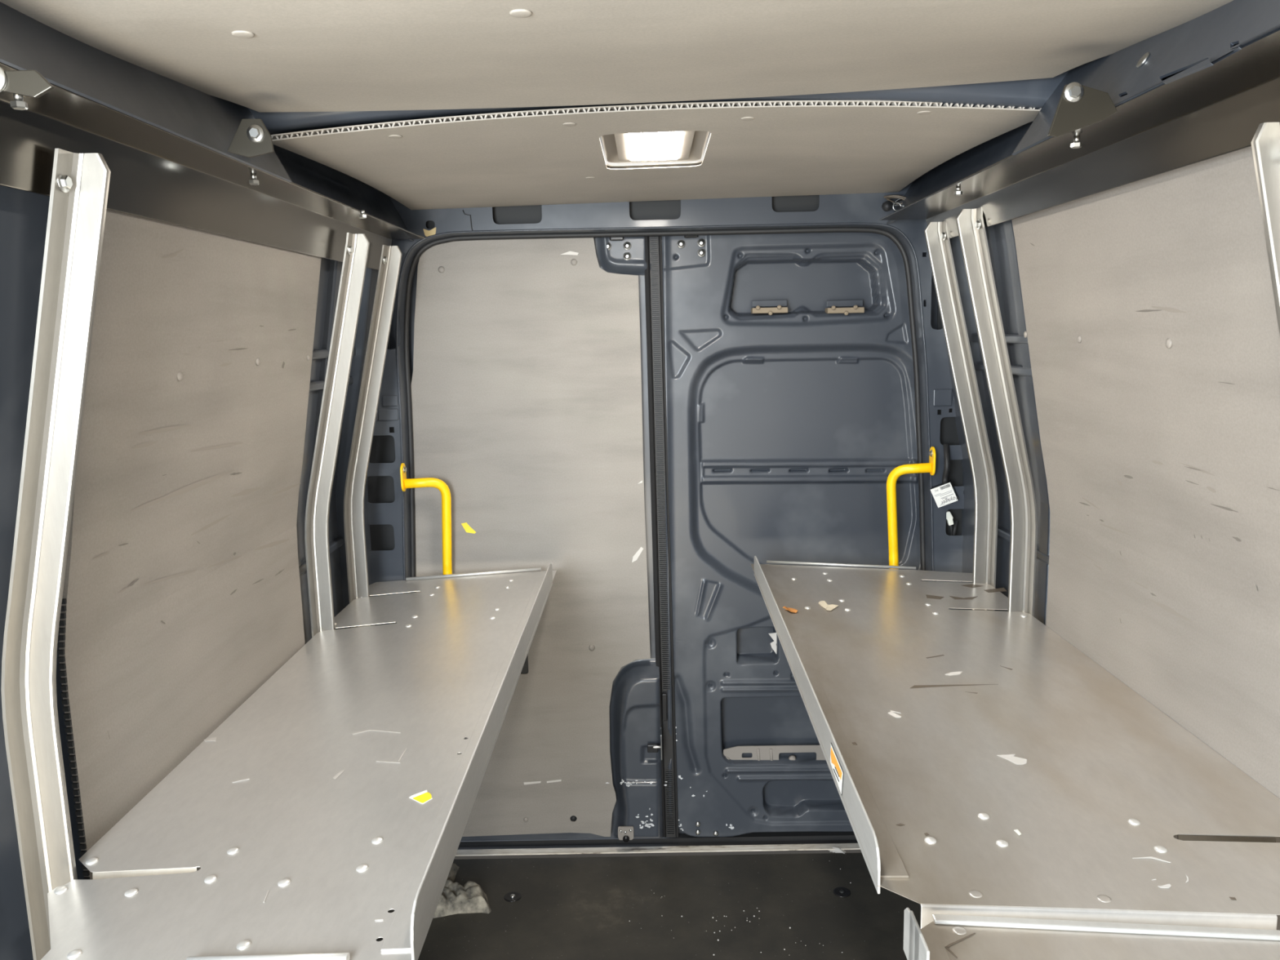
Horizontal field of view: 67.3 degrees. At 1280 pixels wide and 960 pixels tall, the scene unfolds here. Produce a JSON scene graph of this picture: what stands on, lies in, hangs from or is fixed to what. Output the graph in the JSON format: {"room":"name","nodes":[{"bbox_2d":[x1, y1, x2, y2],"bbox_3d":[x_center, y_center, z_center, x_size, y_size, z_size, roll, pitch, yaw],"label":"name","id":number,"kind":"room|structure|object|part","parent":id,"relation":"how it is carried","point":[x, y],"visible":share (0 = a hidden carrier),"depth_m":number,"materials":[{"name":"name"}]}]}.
{"room":"vehicle interior","nodes":[
{"label":"vehicle interior","id":0,"kind":"room"},
{"bbox_2d":[0,185,392,959],"bbox_3d":[-0.832,0.512,1.022,0.212,2.167,4.050,-1,9,1],"label":"pillars","id":1,"kind":"structure","parent":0,"point":[24,215],"depth_m":1.36,"materials":[{"name":"grey metal"}]},
{"bbox_2d":[0,148,111,959],"bbox_3d":[-0.767,0.269,1.319,0.202,1.380,0.044,-1,9,1],"label":"upright post","id":2,"kind":"object","parent":1,"relation":"attached to","point":[78,196],"visible":0.99,"depth_m":1.29,"materials":[{"name":"metal"}]},
{"bbox_2d":[57,208,320,879],"bbox_3d":[-0.784,0.394,1.917,0.134,1.850,0.954,-1,9,1],"label":"panel","id":3,"kind":"object","parent":1,"relation":"attached to","point":[181,598],"visible":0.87,"depth_m":1.69,"materials":[{"name":"grey wood"}]},
{"bbox_2d":[0,1,413,241],"bbox_3d":[-0.706,-0.478,0.858,0.139,0.156,4.030,-1,9,1],"label":"roof side rail","id":4,"kind":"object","parent":1,"relation":"attached to","point":[211,122],"depth_m":1.30,"materials":[{"name":"grey metal"}]},
{"bbox_2d":[0,62,424,270],"bbox_3d":[-0.648,-0.359,0.886,0.216,0.096,3.850,-1,9,1],"label":"roof rail","id":5,"kind":"object","parent":1,"relation":"attached to","point":[157,174],"depth_m":1.46,"materials":[{"name":"silver metal"}]},
{"bbox_2d":[0,66,7,92],"bbox_3d":[-0.593,-0.368,0.880,0.026,0.026,0.003,-1,9,1],"label":"bolt","id":6,"kind":"object","parent":5,"relation":"in","point":[3,74],"depth_m":0.88,"materials":[{"name":"silver metal"}]},
{"bbox_3d":[-0.573,-0.366,0.880,0.066,0.030,0.013,-1,9,1],"label":"rail bracket","id":7,"kind":"part","parent":5,"relation":"part of","materials":[{"name":"silver metal"}]},
{"bbox_2d":[227,118,274,157],"bbox_3d":[-0.592,-0.517,1.453,0.070,0.056,0.013,-1,9,1],"label":"bracket","id":8,"kind":"object","parent":1,"relation":"attached to","point":[251,139],"visible":1,"depth_m":1.46,"materials":[{"name":"grey metal"}]},
{"bbox_2d":[246,124,264,142],"bbox_3d":[-0.581,-0.524,1.452,0.026,0.026,0.003,-1,9,1],"label":"bolt","id":9,"kind":"object","parent":8,"relation":"in","point":[255,132],"depth_m":1.45,"materials":[{"name":"silver metal"}]},
{"bbox_2d":[40,563,556,959],"bbox_3d":[-0.557,0.420,2.081,0.592,0.098,1.907,-1,9,1],"label":"shelf","id":10,"kind":"object","parent":1,"relation":"attached to","point":[339,796],"visible":0.98,"depth_m":1.55,"materials":[{"name":"metal"}]},
{"bbox_2d":[304,232,369,637],"bbox_3d":[-0.748,0.090,2.440,0.202,1.390,0.044,-1,9,1],"label":"upright post","id":11,"kind":"object","parent":1,"relation":"attached to","point":[357,246],"visible":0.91,"depth_m":2.42,"materials":[{"name":"metal"}]},
{"bbox_2d":[343,244,402,627],"bbox_3d":[-0.744,0.043,2.746,0.202,1.388,0.044,-1,9,1],"label":"upright post","id":12,"kind":"object","parent":1,"relation":"attached to","point":[391,255],"visible":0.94,"depth_m":2.72,"materials":[{"name":"metal"}]},
{"bbox_2d":[248,70,1069,134],"bbox_3d":[0.046,-0.696,1.749,1.640,0.114,0.140,-1,9,1],"label":"roof crossbeam","id":13,"kind":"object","parent":1,"relation":"attached to","point":[1030,93],"depth_m":1.71,"materials":[{"name":"grey metal"}]},
{"bbox_2d":[376,852,920,959],"bbox_3d":[0.087,1.592,1.192,2.080,0.060,4.070,-1,9,1],"label":"floor","id":14,"kind":"structure","parent":0,"point":[567,908],"depth_m":2.88,"materials":[{"name":"black rubber"}]},
{"bbox_2d":[446,862,459,881],"bbox_3d":[-0.631,1.265,3.106,0.080,0.038,0.136,-1,9,1],"label":"bracket","id":15,"kind":"object","parent":14,"relation":"on","point":[451,875],"visible":0.25,"depth_m":3.11,"materials":[{"name":"metal"}]},
{"bbox_2d":[432,880,491,918],"bbox_3d":[-0.558,1.276,2.958,0.224,0.059,0.176,-1,9,1],"label":"rag","id":16,"kind":"object","parent":14,"relation":"on","point":[455,898],"visible":0.67,"depth_m":2.92,"materials":[{"name":"fabric"}]},
{"bbox_2d":[503,891,521,902],"bbox_3d":[-0.395,1.292,2.985,0.054,0.006,0.054,-1,9,1],"label":"bolt","id":17,"kind":"object","parent":14,"relation":"on","point":[513,896],"depth_m":2.98,"materials":[{"name":"black metal"}]},
{"bbox_2d":[455,843,860,856],"bbox_3d":[0.109,1.243,3.234,1.650,0.004,0.035,-1,9,1],"label":"threshold strip","id":18,"kind":"object","parent":14,"relation":"on","point":[826,846],"visible":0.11,"depth_m":3.23,"materials":[{"name":"silver metal"}]},
{"bbox_2d":[828,846,845,853],"bbox_3d":[0.664,1.233,3.210,0.088,0.011,0.046,6,11,39],"label":"scrap","id":19,"kind":"object","parent":18,"relation":"on","point":[837,850],"visible":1,"depth_m":3.21,"materials":[{"name":"grey paper"}]},
{"bbox_2d":[629,868,851,955],"bbox_3d":[0.315,1.288,2.914,0.694,0.003,0.478,-1,9,1],"label":"grit","id":20,"kind":"object","parent":14,"relation":"on","point":[840,868],"visible":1,"depth_m":2.81,"materials":[{"name":"grey"}]},
{"bbox_2d":[833,887,850,897],"bbox_3d":[0.624,1.271,2.970,0.054,0.006,0.054,-1,9,1],"label":"bolt","id":21,"kind":"object","parent":14,"relation":"on","point":[838,891],"depth_m":2.97,"materials":[{"name":"black plastic"}]},
{"bbox_2d":[599,132,710,164],"bbox_3d":[0.037,-0.633,0.913,1.720,0.089,4.200,-1,9,1],"label":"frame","id":22,"kind":"structure","parent":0,"point":[708,135],"depth_m":2.93,"materials":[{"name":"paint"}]},
{"bbox_2d":[0,0,1233,112],"bbox_3d":[0.008,-0.438,0.284,1.533,0.064,2.795,-1,9,1],"label":"panel","id":23,"kind":"object","parent":22,"relation":"attached to","point":[259,55],"visible":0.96,"depth_m":1.25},
{"bbox_2d":[366,181,964,625],"bbox_3d":[0.079,0.157,3.051,2.120,2.208,0.137,-1,9,1],"label":"door frame","id":24,"kind":"structure","parent":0,"point":[390,509],"depth_m":2.91,"materials":[{"name":"blue paint"}]},
{"bbox_2d":[400,462,452,574],"bbox_3d":[-0.656,0.432,3.040,0.154,0.991,0.045,-5,10,-24],"label":"handle","id":25,"kind":"object","parent":24,"relation":"attached to","point":[406,483],"visible":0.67,"depth_m":2.99,"materials":[{"name":"yellow metal"}]},
{"bbox_3d":[-0.725,-0.008,2.945,0.006,0.088,0.048,-1,9,1],"label":"foot plate","id":26,"kind":"part","parent":25,"relation":"part of","materials":[{"name":"yellow metal"}]},
{"bbox_2d":[389,235,679,842],"bbox_3d":[-0.344,0.226,3.085,0.907,2.048,0.098,-1,9,1],"label":"door","id":27,"kind":"structure","parent":24,"relation":"in","point":[638,702],"depth_m":3.06,"materials":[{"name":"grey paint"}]},
{"bbox_3d":[-0.383,0.232,3.089,0.817,1.971,0.014,-1,9,1],"label":"door lining panel","id":28,"kind":"part","parent":27,"relation":"part of","materials":[{"name":"grey wood"}]},
{"bbox_2d":[271,100,1040,209],"bbox_3d":[0.036,-0.735,2.278,1.436,0.049,1.128,-1,9,1],"label":"panel","id":29,"kind":"object","parent":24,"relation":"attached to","point":[771,148],"visible":0.99,"depth_m":2.03,"materials":[{"name":"grey"}]},
{"bbox_2d":[601,130,708,162],"bbox_3d":[0.031,-0.746,2.095,0.221,0.040,0.396,-1,9,1],"label":"ceiling lamp","id":30,"kind":"object","parent":29,"relation":"attached to","point":[669,146],"visible":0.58,"depth_m":2.10,"materials":[{"name":"beige plastic"}]},
{"bbox_2d":[453,839,861,859],"bbox_3d":[0.105,1.271,3.275,1.780,0.056,0.036,-1,9,1],"label":"trim","id":31,"kind":"structure","parent":24,"relation":"attached to","point":[806,842],"depth_m":3.26,"materials":[{"name":"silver aluminium"}]},
{"bbox_2d":[458,831,856,845],"bbox_3d":[0.105,1.258,3.306,1.780,0.072,0.030,-1,9,1],"label":"trim","id":32,"kind":"structure","parent":24,"relation":"attached to","point":[762,836],"depth_m":3.29,"materials":[{"name":"silver metal"}]},
{"bbox_2d":[653,232,937,837],"bbox_3d":[0.516,0.204,3.151,0.999,2.052,0.174,-2,9,-5],"label":"door","id":33,"kind":"structure","parent":24,"relation":"in","point":[789,381],"depth_m":3.11,"materials":[{"name":"blue paint"}]},
{"bbox_2d":[881,195,906,211],"bbox_3d":[0.775,-0.805,2.794,0.139,0.047,0.024,-1,9,1],"label":"wire bundle","id":34,"kind":"object","parent":24,"relation":"attached to","point":[889,204],"visible":0.5,"depth_m":2.79,"materials":[{"name":"black rubber"}]},
{"bbox_2d":[886,446,935,568],"bbox_3d":[0.845,0.393,3.022,0.149,1.006,0.048,3,10,26],"label":"handle","id":35,"kind":"object","parent":24,"relation":"attached to","point":[930,467],"visible":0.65,"depth_m":2.98,"materials":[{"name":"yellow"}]},
{"bbox_3d":[0.889,-0.058,2.923,0.006,0.088,0.048,-1,9,1],"label":"foot plate","id":36,"kind":"part","parent":35,"relation":"part of","materials":[{"name":"yellow metal"}]},
{"bbox_2d":[929,443,959,507],"bbox_3d":[0.933,-0.013,2.932,0.096,0.197,0.042,-1,9,1],"label":"tag","id":37,"kind":"object","parent":24,"relation":"attached to","point":[944,493],"visible":1,"depth_m":2.94,"materials":[{"name":"white paper"}]},
{"bbox_2d":[935,490,953,506],"bbox_3d":[0.930,0.055,2.939,0.058,0.048,0.001,-1,9,1],"label":"print","id":38,"kind":"object","parent":37,"relation":"attached to","point":[943,498],"depth_m":2.94,"materials":[{"name":"grey paper"}]},
{"bbox_2d":[946,511,957,535],"bbox_3d":[0.971,0.141,2.998,0.043,0.091,0.028,-1,9,1],"label":"plug","id":39,"kind":"object","parent":24,"relation":"in","point":[949,517],"visible":0.98,"depth_m":2.98,"materials":[{"name":"white plastic"}]},
{"bbox_2d":[1047,82,1117,137],"bbox_3d":[0.598,-0.499,1.293,0.091,0.069,0.013,-1,9,1],"label":"bracket","id":40,"kind":"object","parent":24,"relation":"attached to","point":[1079,106],"visible":1,"depth_m":1.29,"materials":[{"name":"grey metal"}]},
{"bbox_2d":[1063,82,1084,102],"bbox_3d":[0.582,-0.520,1.290,0.026,0.026,0.003,-1,9,1],"label":"bolt","id":41,"kind":"object","parent":40,"relation":"in","point":[1073,92],"depth_m":1.29,"materials":[{"name":"silver metal"}]},
{"bbox_2d":[940,219,1050,626],"bbox_3d":[0.956,0.475,1.002,0.212,2.167,4.050,-1,9,1],"label":"pillars","id":42,"kind":"structure","parent":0,"point":[1000,237],"depth_m":2.48,"materials":[{"name":"grey metal"}]},
{"bbox_2d":[924,221,997,610],"bbox_3d":[0.887,0.005,2.676,0.210,1.412,0.044,-1,9,1],"label":"upright post","id":43,"kind":"object","parent":42,"relation":"attached to","point":[936,233],"visible":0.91,"depth_m":2.65,"materials":[{"name":"metal"}]},
{"bbox_2d":[955,206,1037,617],"bbox_3d":[0.881,0.048,2.399,0.210,1.412,0.044,-1,9,1],"label":"upright post","id":44,"kind":"object","parent":42,"relation":"attached to","point":[970,222],"visible":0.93,"depth_m":2.37,"materials":[{"name":"metal"}]},
{"bbox_2d":[751,555,1279,929],"bbox_3d":[0.662,0.389,2.084,0.692,0.107,1.830,-1,9,1],"label":"shelf","id":45,"kind":"object","parent":42,"relation":"attached to","point":[980,762],"visible":0.94,"depth_m":1.58,"materials":[{"name":"metal"}]},
{"bbox_2d":[782,606,797,613],"bbox_3d":[0.384,0.334,2.477,0.028,0.005,0.059,-5,9,-22],"label":"dry leaf","id":46,"kind":"object","parent":45,"relation":"on","point":[792,610],"visible":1,"depth_m":2.47,"materials":[{"name":"brown plant"}]},
{"bbox_2d":[817,600,837,610],"bbox_3d":[0.494,0.328,2.510,0.047,0.003,0.088,-1,9,1],"label":"paper scrap","id":47,"kind":"object","parent":45,"relation":"on","point":[824,604],"visible":1,"depth_m":2.51,"materials":[{"name":"beige paper"}]},
{"bbox_3d":[0.313,0.457,1.534,0.001,0.025,0.100,-1,9,1],"label":"orange panel","id":48,"kind":"part","parent":45,"relation":"part of","materials":[{"name":"orange"}]},
{"bbox_2d":[880,30,1279,238],"bbox_3d":[0.736,-0.412,0.841,0.150,0.073,3.800,-1,9,1],"label":"roof rail","id":49,"kind":"object","parent":42,"relation":"attached to","point":[1218,109],"visible":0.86,"depth_m":1.51,"materials":[{"name":"silver metal"}]},
{"bbox_2d":[886,0,1279,224],"bbox_3d":[0.726,-0.511,0.841,0.156,0.149,4.030,-1,9,1],"label":"roof side rail","id":50,"kind":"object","parent":42,"relation":"attached to","point":[1193,46],"depth_m":1.31,"materials":[{"name":"grey metal"}]},
{"bbox_2d":[1011,146,1279,929],"bbox_3d":[0.921,0.422,1.488,0.134,1.850,1.726,-1,9,1],"label":"panel","id":51,"kind":"object","parent":42,"relation":"attached to","point":[1152,332],"visible":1,"depth_m":1.68,"materials":[{"name":"grey wood"}]},
{"bbox_2d":[903,907,1279,959],"bbox_3d":[0.644,0.546,1.018,0.661,0.068,0.355,-1,9,1],"label":"shelf","id":52,"kind":"object","parent":51,"relation":"attached to","point":[948,937],"visible":1,"depth_m":1.15,"materials":[{"name":"metal"}]},
{"bbox_2d":[1250,122,1279,335],"bbox_3d":[0.887,0.235,1.292,0.204,1.380,0.044,-1,9,1],"label":"upright post","id":53,"kind":"object","parent":42,"relation":"attached to","point":[1265,143],"visible":1,"depth_m":1.21,"materials":[{"name":"metal"}]}
]}

